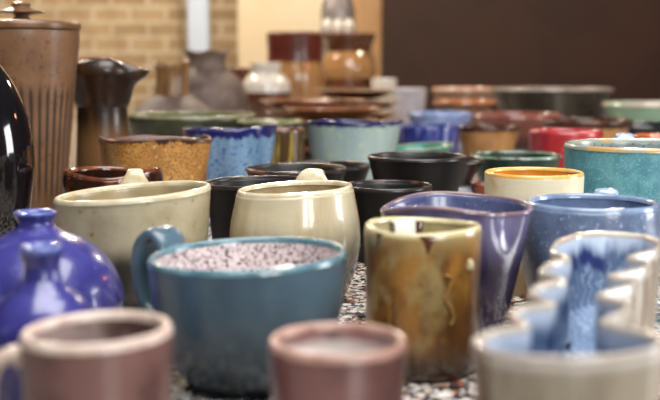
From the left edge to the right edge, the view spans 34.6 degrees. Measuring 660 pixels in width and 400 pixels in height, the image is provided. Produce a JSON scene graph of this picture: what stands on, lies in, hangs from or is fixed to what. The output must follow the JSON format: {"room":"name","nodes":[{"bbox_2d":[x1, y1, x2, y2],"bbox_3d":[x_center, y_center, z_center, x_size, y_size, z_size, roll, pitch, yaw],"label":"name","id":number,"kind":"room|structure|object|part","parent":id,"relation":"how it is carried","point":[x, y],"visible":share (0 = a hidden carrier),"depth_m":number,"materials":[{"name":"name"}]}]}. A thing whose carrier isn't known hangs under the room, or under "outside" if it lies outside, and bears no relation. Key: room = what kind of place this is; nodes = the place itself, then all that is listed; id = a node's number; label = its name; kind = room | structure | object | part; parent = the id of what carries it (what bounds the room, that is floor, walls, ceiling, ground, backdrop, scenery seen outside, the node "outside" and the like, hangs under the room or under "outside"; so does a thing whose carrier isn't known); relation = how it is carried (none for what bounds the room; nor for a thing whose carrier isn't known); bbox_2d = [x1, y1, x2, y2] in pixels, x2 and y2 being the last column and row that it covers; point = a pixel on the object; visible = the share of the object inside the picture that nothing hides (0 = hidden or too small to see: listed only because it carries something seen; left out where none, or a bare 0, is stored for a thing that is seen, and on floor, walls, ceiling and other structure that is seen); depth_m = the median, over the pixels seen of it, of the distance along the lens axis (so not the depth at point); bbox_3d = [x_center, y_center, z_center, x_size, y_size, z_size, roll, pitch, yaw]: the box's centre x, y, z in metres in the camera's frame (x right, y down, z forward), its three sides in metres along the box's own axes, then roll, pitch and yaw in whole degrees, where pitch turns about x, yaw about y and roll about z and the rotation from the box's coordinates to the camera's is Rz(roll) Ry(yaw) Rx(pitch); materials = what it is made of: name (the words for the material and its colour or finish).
{"room":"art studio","nodes":[
{"label":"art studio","id":0,"kind":"room"},
{"bbox_2d":[0,0,380,119],"bbox_3d":[-1.650,-1.255,5.870,3.900,3.000,0.240,0,7,0],"label":"wall","id":1,"kind":"structure","parent":0,"point":[138,33],"depth_m":5.83,"materials":[{"name":"yellow brick"}]},
{"bbox_2d":[187,0,210,59],"bbox_3d":[-0.696,-1.221,5.597,0.108,3.000,0.110,0,7,0],"label":"trim","id":2,"kind":"structure","parent":1,"relation":"attached to","point":[198,11],"depth_m":5.58,"materials":[{"name":"paint"}]},
{"bbox_2d":[238,0,323,67],"bbox_3d":[-0.260,-1.253,5.850,0.480,3.000,0.280,0,7,0],"label":"wall panel","id":3,"kind":"object","parent":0,"point":[256,18],"depth_m":5.75,"materials":[{"name":"beige paint"}]},
{"bbox_2d":[381,0,659,115],"bbox_3d":[2.240,-1.228,5.652,3.920,3.000,0.200,0,7,0],"label":"wall","id":4,"kind":"structure","parent":0,"point":[428,44],"depth_m":5.60,"materials":[{"name":"brown paint"}]},
{"bbox_3d":[0.300,0.713,2.608,7.800,0.100,7.400,0,7,0],"label":"floor","id":5,"kind":"structure","parent":0,"visible":0},
{"bbox_2d":[54,116,659,399],"bbox_3d":[0.150,0.272,2.714,2.600,0.750,4.880,0,7,0],"label":"table","id":6,"kind":"object","parent":5,"relation":"on","point":[353,308],"visible":0.02,"depth_m":0.79,"materials":[{"name":"stone"}]},
{"bbox_2d":[0,65,34,234],"bbox_3d":[-0.436,-0.087,1.299,0.142,0.314,0.142,0,7,0],"label":"vase","id":7,"kind":"object","parent":6,"relation":"on","point":[17,151],"visible":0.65,"depth_m":1.27,"materials":[{"name":"black ceramic"}]},
{"bbox_2d":[0,1,80,208],"bbox_3d":[-0.473,-0.139,1.645,0.177,0.332,0.177,0,7,-2],"label":"lidded jar","id":8,"kind":"object","parent":6,"relation":"on","point":[40,57],"visible":0.7,"depth_m":1.59,"materials":[{"name":"brown ceramic"}]},
{"bbox_3d":[-0.473,-0.290,1.627,0.072,0.028,0.072,0,7,0],"label":"knob","id":9,"kind":"part","parent":8,"relation":"part of","materials":[{"name":"brown ceramic"}]},
{"bbox_3d":[-0.473,-0.269,1.629,0.177,0.016,0.177,0,7,0],"label":"lid","id":10,"kind":"part","parent":8,"relation":"part of","materials":[{"name":"brown ceramic"}]},
{"bbox_2d":[0,242,92,399],"bbox_3d":[-0.184,0.087,0.683,0.072,0.118,0.072,0,7,0],"label":"vase","id":11,"kind":"object","parent":6,"relation":"on","point":[42,293],"visible":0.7,"depth_m":0.66,"materials":[{"name":"ceramic"}]},
{"bbox_2d":[0,208,124,310],"bbox_3d":[-0.245,0.065,0.888,0.143,0.112,0.143,0,7,0],"label":"vase","id":12,"kind":"object","parent":6,"relation":"on","point":[84,266],"visible":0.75,"depth_m":0.86,"materials":[{"name":"ceramic"}]},
{"bbox_2d":[0,310,172,399],"bbox_3d":[-0.131,0.112,0.569,0.098,0.096,0.079,4,8,30],"label":"mug","id":13,"kind":"object","parent":6,"relation":"on","point":[106,354],"visible":1,"depth_m":0.54,"materials":[{"name":"pink ceramic"}]},
{"bbox_3d":[-0.172,0.112,0.565,0.030,0.069,0.017,0,7,0],"label":"handle","id":14,"kind":"part","parent":13,"relation":"part of","materials":[{"name":"pink ceramic"}]},
{"bbox_2d":[74,57,148,167],"bbox_3d":[-0.394,-0.123,1.846,0.124,0.249,0.133,-5,9,-35],"label":"pitcher","id":15,"kind":"object","parent":6,"relation":"on","point":[104,86],"visible":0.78,"depth_m":1.80,"materials":[{"name":"brown ceramic"}]},
{"bbox_2d":[62,166,163,193],"bbox_3d":[-0.279,0.009,1.367,0.134,0.105,0.126,0,7,0],"label":"cup","id":16,"kind":"object","parent":6,"relation":"on","point":[79,178],"visible":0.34,"depth_m":1.33,"materials":[{"name":"ceramic"}]},
{"bbox_2d":[53,168,210,310],"bbox_3d":[-0.190,0.039,1.043,0.151,0.125,0.160,4,8,32],"label":"mug","id":17,"kind":"object","parent":6,"relation":"on","point":[112,217],"visible":0.52,"depth_m":0.98,"materials":[{"name":"beige ceramic"}]},
{"bbox_3d":[-0.204,0.017,1.122,0.041,0.102,0.042,0,7,0],"label":"handle","id":18,"kind":"part","parent":17,"relation":"part of","materials":[{"name":"beige ceramic"}]},
{"bbox_2d":[97,135,211,181],"bbox_3d":[-0.254,-0.029,1.540,0.158,0.137,0.158,-3,8,-20],"label":"bowl","id":19,"kind":"object","parent":6,"relation":"on","point":[179,158],"visible":0.48,"depth_m":1.47,"materials":[{"name":"orange ceramic"}]},
{"bbox_2d":[129,60,212,135],"bbox_3d":[-0.444,-0.267,2.990,0.264,0.253,0.264,0,7,0],"label":"vase","id":20,"kind":"object","parent":6,"relation":"on","point":[172,93],"visible":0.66,"depth_m":2.94,"materials":[{"name":"brown ceramic"}]},
{"bbox_2d":[128,111,255,136],"bbox_3d":[-0.305,-0.127,2.354,0.284,0.130,0.284,-1,7,-7],"label":"bowl","id":21,"kind":"object","parent":6,"relation":"on","point":[164,123],"visible":0.3,"depth_m":2.23,"materials":[{"name":"green ceramic"}]},
{"bbox_2d":[184,50,247,111],"bbox_3d":[-0.391,-0.334,3.385,0.254,0.286,0.254,0,7,0],"label":"vase","id":22,"kind":"object","parent":6,"relation":"on","point":[210,81],"visible":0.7,"depth_m":3.30,"materials":[{"name":"grey ceramic"}]},
{"bbox_2d":[183,125,276,179],"bbox_3d":[-0.168,-0.059,1.784,0.164,0.137,0.164,0,7,0],"label":"bowl","id":23,"kind":"object","parent":6,"relation":"on","point":[232,150],"visible":0.49,"depth_m":1.72,"materials":[{"name":"blue ceramic"}]},
{"bbox_2d":[131,225,347,397],"bbox_3d":[-0.072,0.080,0.778,0.173,0.108,0.150,0,7,0],"label":"mug","id":24,"kind":"object","parent":6,"relation":"on","point":[224,300],"visible":0.82,"depth_m":0.73,"materials":[{"name":"blue ceramic"}]},
{"bbox_3d":[-0.130,0.060,0.826,0.047,0.080,0.030,5,9,36],"label":"handle","id":25,"kind":"part","parent":24,"relation":"part of","materials":[{"name":"blue ceramic"}]},
{"bbox_2d":[228,68,251,82],"bbox_3d":[-0.354,-0.443,4.480,0.152,0.231,0.152,0,7,0],"label":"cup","id":26,"kind":"object","parent":6,"relation":"on","point":[242,73],"visible":0.06,"depth_m":4.40,"materials":[{"name":"brown ceramic"}]},
{"bbox_2d":[205,175,297,239],"bbox_3d":[-0.085,0.026,1.240,0.126,0.101,0.126,0,7,0],"label":"cup","id":27,"kind":"object","parent":6,"relation":"on","point":[224,190],"visible":0.24,"depth_m":1.21,"materials":[{"name":"black ceramic"}]},
{"bbox_2d":[243,62,290,118],"bbox_3d":[-0.234,-0.378,3.883,0.182,0.250,0.182,0,7,0],"label":"jar","id":28,"kind":"object","parent":6,"relation":"on","point":[265,81],"visible":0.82,"depth_m":3.81,"materials":[{"name":"white ceramic"}]},
{"bbox_2d":[237,118,302,127],"bbox_3d":[-0.126,-0.107,2.225,0.138,0.122,0.138,-3,8,-20],"label":"bowl","id":29,"kind":"object","parent":6,"relation":"on","point":[243,123],"visible":0.23,"depth_m":2.17,"materials":[{"name":"green ceramic"}]},
{"bbox_2d":[272,127,304,162],"bbox_3d":[-0.089,-0.070,1.929,0.087,0.122,0.087,0,7,0],"label":"cup","id":30,"kind":"object","parent":6,"relation":"on","point":[289,146],"visible":0.29,"depth_m":1.89,"materials":[{"name":"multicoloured ceramic"}]},
{"bbox_2d":[229,168,360,296],"bbox_3d":[-0.030,0.036,1.074,0.145,0.124,0.132,-6,9,-38],"label":"mug","id":31,"kind":"object","parent":6,"relation":"on","point":[312,205],"visible":0.61,"depth_m":1.02,"materials":[{"name":"beige ceramic"}]},
{"bbox_3d":[-0.020,0.012,1.139,0.051,0.094,0.041,0,7,0],"label":"handle","id":32,"kind":"part","parent":31,"relation":"part of","materials":[{"name":"beige ceramic"}]},
{"bbox_2d":[267,31,324,97],"bbox_3d":[-0.140,-0.488,4.272,0.241,0.372,0.241,0,7,0],"label":"jar","id":33,"kind":"object","parent":6,"relation":"on","point":[300,54],"visible":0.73,"depth_m":4.16,"materials":[{"name":"beige ceramic"}]},
{"bbox_2d":[245,163,346,180],"bbox_3d":[-0.048,-0.002,1.516,0.146,0.090,0.146,0,7,0],"label":"bowl","id":34,"kind":"object","parent":6,"relation":"on","point":[335,172],"visible":0.27,"depth_m":1.55,"materials":[{"name":"black ceramic"}]},
{"bbox_2d":[304,146,311,158],"bbox_3d":[0.008,-0.125,2.725,0.256,0.034,0.256,0,7,0],"label":"plate","id":35,"kind":"object","parent":6,"relation":"on","point":[307,154],"visible":0.06,"depth_m":2.65,"materials":[{"name":"brown ceramic"}]},
{"bbox_2d":[305,132,308,145],"bbox_3d":[0.007,-0.157,2.721,0.267,0.034,0.267,0,7,0],"label":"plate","id":36,"kind":"object","parent":35,"relation":"on","point":[306,140],"visible":0.02,"depth_m":2.65,"materials":[{"name":"brown ceramic"}]},
{"bbox_2d":[298,118,380,131],"bbox_3d":[0.009,-0.188,2.718,0.245,0.034,0.245,0,7,0],"label":"plate","id":37,"kind":"object","parent":36,"relation":"on","point":[364,119],"visible":0.12,"depth_m":2.77,"materials":[{"name":"beige ceramic"}]},
{"bbox_2d":[283,106,381,120],"bbox_3d":[0.006,-0.220,2.714,0.256,0.034,0.256,0,7,0],"label":"plate","id":38,"kind":"object","parent":37,"relation":"on","point":[308,113],"visible":0.9,"depth_m":2.63,"materials":[{"name":"brown ceramic"}]},
{"bbox_2d":[285,160,369,181],"bbox_3d":[-0.006,-0.021,1.729,0.150,0.075,0.150,0,7,0],"label":"bowl","id":39,"kind":"object","parent":6,"relation":"on","point":[356,170],"visible":0.2,"depth_m":1.71,"materials":[{"name":"black ceramic"}]},
{"bbox_2d":[268,322,407,399],"bbox_3d":[0.004,0.117,0.561,0.073,0.090,0.073,0,7,0],"label":"cup","id":40,"kind":"object","parent":6,"relation":"on","point":[319,360],"visible":1,"depth_m":0.53,"materials":[{"name":"ceramic"}]},
{"bbox_2d":[321,0,354,97],"bbox_3d":[0.037,-0.665,4.885,0.160,0.573,0.160,3,8,20],"label":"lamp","id":41,"kind":"object","parent":6,"relation":"on","point":[332,9],"visible":0.33,"depth_m":4.80,"materials":[{"name":"grey ceramic"}]},
{"bbox_2d":[322,18,331,32],"bbox_3d":[-0.013,-0.734,4.463,0.046,0.061,0.046,0,7,0],"label":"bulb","id":42,"kind":"object","parent":41,"relation":"attached to","point":[326,24],"visible":0.98,"depth_m":4.45,"materials":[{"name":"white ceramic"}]},
{"bbox_2d":[333,19,342,32],"bbox_3d":[0.034,-0.741,4.513,0.046,0.061,0.046,0,7,0],"label":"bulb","id":43,"kind":"object","parent":41,"relation":"attached to","point":[337,25],"visible":0.88,"depth_m":4.50,"materials":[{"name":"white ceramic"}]},
{"bbox_2d":[344,18,353,32],"bbox_3d":[0.080,-0.734,4.463,0.046,0.061,0.046,0,7,0],"label":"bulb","id":44,"kind":"object","parent":41,"relation":"attached to","point":[348,24],"visible":0.97,"depth_m":4.45,"materials":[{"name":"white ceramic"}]},
{"bbox_2d":[323,33,375,97],"bbox_3d":[0.081,-0.521,4.520,0.229,0.377,0.229,0,7,0],"label":"jar","id":45,"kind":"object","parent":6,"relation":"on","point":[348,62],"visible":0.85,"depth_m":4.42,"materials":[{"name":"brown ceramic"}]},
{"bbox_3d":[0.081,-0.704,4.497,0.225,0.008,0.225,0,7,0],"label":"lid","id":46,"kind":"part","parent":45,"relation":"part of","materials":[{"name":"brown ceramic"}]},
{"bbox_2d":[303,119,402,179],"bbox_3d":[0.043,-0.084,1.982,0.186,0.137,0.186,-1,7,-11],"label":"bowl","id":47,"kind":"object","parent":6,"relation":"on","point":[328,139],"visible":0.55,"depth_m":1.91,"materials":[{"name":"green ceramic"}]},
{"bbox_2d":[371,78,396,121],"bbox_3d":[0.212,-0.385,4.184,0.103,0.190,0.103,0,7,0],"label":"cup","id":48,"kind":"object","parent":6,"relation":"on","point":[376,83],"visible":0.44,"depth_m":4.14,"materials":[{"name":"white ceramic"}]},
{"bbox_2d":[349,180,432,263],"bbox_3d":[0.070,0.026,1.276,0.107,0.092,0.107,0,7,0],"label":"cup","id":49,"kind":"object","parent":6,"relation":"on","point":[371,196],"visible":0.23,"depth_m":1.24,"materials":[{"name":"black ceramic"}]},
{"bbox_2d":[391,88,426,123],"bbox_3d":[0.296,-0.343,3.988,0.136,0.155,0.136,0,7,0],"label":"bowl","id":50,"kind":"object","parent":6,"relation":"on","point":[412,99],"visible":0.57,"depth_m":3.93,"materials":[{"name":"white ceramic"}]},
{"bbox_2d":[367,151,466,191],"bbox_3d":[0.115,-0.002,1.406,0.131,0.116,0.131,0,7,0],"label":"bowl","id":51,"kind":"object","parent":6,"relation":"on","point":[443,170],"visible":0.39,"depth_m":1.35,"materials":[{"name":"black ceramic"}]},
{"bbox_2d":[364,217,481,382],"bbox_3d":[0.070,0.074,0.807,0.088,0.114,0.089,0,7,0],"label":"tumbler","id":52,"kind":"object","parent":6,"relation":"on","point":[423,274],"visible":0.86,"depth_m":0.77,"materials":[{"name":"brown ceramic"}]},
{"bbox_2d":[396,142,453,151],"bbox_3d":[0.178,-0.080,2.194,0.157,0.077,0.157,0,7,0],"label":"bowl","id":53,"kind":"object","parent":6,"relation":"on","point":[426,146],"visible":0.27,"depth_m":2.24,"materials":[{"name":"teal ceramic"}]},
{"bbox_2d":[397,123,459,152],"bbox_3d":[0.225,-0.123,2.441,0.148,0.100,0.148,0,7,0],"label":"cup","id":54,"kind":"object","parent":6,"relation":"on","point":[417,132],"visible":0.41,"depth_m":2.38,"materials":[{"name":"ceramic"}]},
{"bbox_2d":[407,111,472,152],"bbox_3d":[0.302,-0.187,2.918,0.182,0.110,0.182,0,7,0],"label":"bowl","id":55,"kind":"object","parent":6,"relation":"on","point":[438,117],"visible":0.43,"depth_m":2.84,"materials":[{"name":"blue ceramic"}]},
{"bbox_2d":[380,191,532,334],"bbox_3d":[0.110,0.056,0.932,0.133,0.118,0.131,0,7,0],"label":"cup","id":56,"kind":"object","parent":6,"relation":"on","point":[504,222],"visible":0.54,"depth_m":0.90,"materials":[{"name":"purple ceramic"}]},
{"bbox_2d":[432,87,495,99],"bbox_3d":[0.526,-0.358,4.112,0.264,0.155,0.264,0,7,0],"label":"bowl","id":57,"kind":"object","parent":6,"relation":"on","point":[439,92],"visible":0.28,"depth_m":4.00,"materials":[{"name":"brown ceramic"}]},
{"bbox_2d":[433,99,496,123],"bbox_3d":[0.425,-0.250,3.343,0.202,0.130,0.202,0,7,0],"label":"bowl","id":58,"kind":"object","parent":6,"relation":"on","point":[469,105],"visible":0.34,"depth_m":3.26,"materials":[{"name":"ceramic"}]},
{"bbox_2d":[458,156,484,192],"bbox_3d":[0.168,-0.018,1.628,0.138,0.092,0.138,0,7,0],"label":"bowl","id":59,"kind":"object","parent":6,"relation":"on","point":[472,164],"visible":0.16,"depth_m":1.59,"materials":[{"name":"black ceramic"}]},
{"bbox_2d":[471,182,483,193],"bbox_3d":[0.235,0.002,1.619,0.040,0.056,0.040,0,7,0],"label":"dish","id":60,"kind":"object","parent":6,"relation":"on","point":[477,187],"visible":0.2,"depth_m":1.60,"materials":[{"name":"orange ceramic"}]},
{"bbox_2d":[459,124,521,155],"bbox_3d":[0.374,-0.129,2.513,0.159,0.095,0.159,-3,8,-25],"label":"bowl","id":61,"kind":"object","parent":6,"relation":"on","point":[473,137],"visible":0.58,"depth_m":2.45,"materials":[{"name":"brown ceramic"}]},
{"bbox_2d":[470,151,561,181],"bbox_3d":[0.305,-0.031,1.744,0.150,0.090,0.150,0,7,0],"label":"bowl","id":62,"kind":"object","parent":6,"relation":"on","point":[493,159],"visible":0.31,"depth_m":1.70,"materials":[{"name":"green ceramic"}]},
{"bbox_2d":[470,111,564,148],"bbox_3d":[0.538,-0.203,3.090,0.283,0.100,0.283,0,7,0],"label":"bowl","id":63,"kind":"object","parent":6,"relation":"on","point":[528,120],"visible":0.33,"depth_m":2.98,"materials":[{"name":"brown ceramic"}]},
{"bbox_2d":[484,167,583,296],"bbox_3d":[0.211,0.032,1.107,0.102,0.124,0.102,0,7,0],"label":"cup","id":64,"kind":"object","parent":6,"relation":"on","point":[522,183],"visible":0.33,"depth_m":1.07,"materials":[{"name":"beige ceramic"}]},
{"bbox_2d":[492,86,614,117],"bbox_3d":[0.748,-0.295,3.565,0.403,0.165,0.403,0,7,0],"label":"bowl","id":65,"kind":"object","parent":6,"relation":"on","point":[586,102],"visible":0.46,"depth_m":3.40,"materials":[{"name":"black ceramic"}]},
{"bbox_2d":[471,231,659,399],"bbox_3d":[0.164,0.098,0.655,0.088,0.103,0.386,2,8,19],"label":"dish","id":66,"kind":"object","parent":6,"relation":"on","point":[586,330],"visible":1,"depth_m":0.57,"materials":[{"name":"white ceramic"}]},
{"bbox_2d":[529,128,603,167],"bbox_3d":[0.421,-0.066,1.900,0.131,0.121,0.131,0,7,0],"label":"cup","id":67,"kind":"object","parent":6,"relation":"on","point":[552,140],"visible":0.3,"depth_m":1.84,"materials":[{"name":"red ceramic"}]},
{"bbox_2d":[541,117,633,137],"bbox_3d":[0.603,-0.134,2.494,0.212,0.110,0.212,0,7,0],"label":"bowl","id":68,"kind":"object","parent":6,"relation":"on","point":[610,127],"visible":0.34,"depth_m":2.41,"materials":[{"name":"ceramic"}]},
{"bbox_2d":[521,188,659,292],"bbox_3d":[0.241,0.051,0.992,0.127,0.114,0.148,0,7,0],"label":"mug","id":69,"kind":"object","parent":6,"relation":"on","point":[554,217],"visible":0.46,"depth_m":0.94,"materials":[{"name":"blue glaze"},{"name":"ceramic"}]},
{"bbox_3d":[0.273,0.030,1.046,0.023,0.085,0.032,3,8,25],"label":"handle","id":70,"kind":"part","parent":69,"relation":"part of","materials":[{"name":"ceramic"}]},
{"bbox_2d":[564,133,659,203],"bbox_3d":[0.370,-0.003,1.296,0.180,0.146,0.195,-5,9,-34],"label":"mug","id":71,"kind":"object","parent":6,"relation":"on","point":[628,164],"visible":0.47,"depth_m":1.22,"materials":[{"name":"teal ceramic"}]},
{"bbox_3d":[0.385,-0.034,1.393,0.024,0.109,0.046,1,7,5],"label":"handle","id":72,"kind":"part","parent":71,"relation":"part of","materials":[{"name":"white ceramic"}]},
{"bbox_2d":[601,101,659,120],"bbox_3d":[0.973,-0.233,3.210,0.297,0.128,0.297,0,7,0],"label":"bowl","id":73,"kind":"object","parent":6,"relation":"on","point":[633,110],"visible":0.37,"depth_m":3.10,"materials":[{"name":"green ceramic"}]},
{"bbox_2d":[628,121,659,133],"bbox_3d":[0.783,-0.149,2.684,0.233,0.092,0.233,0,7,0],"label":"bowl","id":74,"kind":"object","parent":6,"relation":"on","point":[637,127],"visible":0.06,"depth_m":2.58,"materials":[{"name":"black ceramic"}]},
{"bbox_2d":[633,133,659,138],"bbox_3d":[0.591,-0.065,1.933,0.080,0.110,0.080,0,7,0],"label":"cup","id":75,"kind":"object","parent":6,"relation":"on","point":[640,135],"visible":0.1,"depth_m":1.91,"materials":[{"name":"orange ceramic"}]},
{"bbox_3d":[-0.045,-0.184,3.202,0.331,0.034,0.331,0,7,0],"label":"plate","id":76,"kind":"object","parent":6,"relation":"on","visible":0},
{"bbox_3d":[-0.046,-0.217,3.198,0.322,0.034,0.322,0,7,0],"label":"plate","id":77,"kind":"object","parent":76,"relation":"on","visible":0},
{"bbox_2d":[265,110,298,118],"bbox_3d":[-0.044,-0.251,3.193,0.304,0.034,0.304,0,7,0],"label":"plate","id":78,"kind":"object","parent":77,"relation":"on","point":[280,114],"visible":0.22,"depth_m":3.11,"materials":[{"name":"brown ceramic"}]},
{"bbox_2d":[259,98,368,110],"bbox_3d":[-0.047,-0.284,3.189,0.331,0.034,0.331,0,7,0],"label":"plate","id":79,"kind":"object","parent":78,"relation":"on","point":[277,103],"visible":0.59,"depth_m":3.09,"materials":[{"name":"brown ceramic"}]},
{"bbox_3d":[0.092,-0.252,3.748,0.290,0.034,0.290,0,7,0],"label":"plate","id":80,"kind":"object","parent":6,"relation":"on","visible":0},
{"bbox_2d":[366,111,397,120],"bbox_3d":[0.091,-0.292,3.743,0.302,0.034,0.302,0,7,0],"label":"plate","id":81,"kind":"object","parent":80,"relation":"on","point":[381,115],"visible":0.18,"depth_m":3.66,"materials":[{"name":"beige ceramic"}]},
{"bbox_2d":[359,100,400,110],"bbox_3d":[0.093,-0.332,3.738,0.316,0.034,0.316,0,7,0],"label":"plate","id":82,"kind":"object","parent":81,"relation":"on","point":[384,104],"visible":0.24,"depth_m":3.64,"materials":[{"name":"brown ceramic"}]},
{"bbox_2d":[315,89,395,99],"bbox_3d":[0.090,-0.372,3.733,0.290,0.034,0.290,0,7,0],"label":"plate","id":83,"kind":"object","parent":82,"relation":"on","point":[369,94],"visible":0.94,"depth_m":3.64,"materials":[{"name":"brown ceramic"}]}
]}

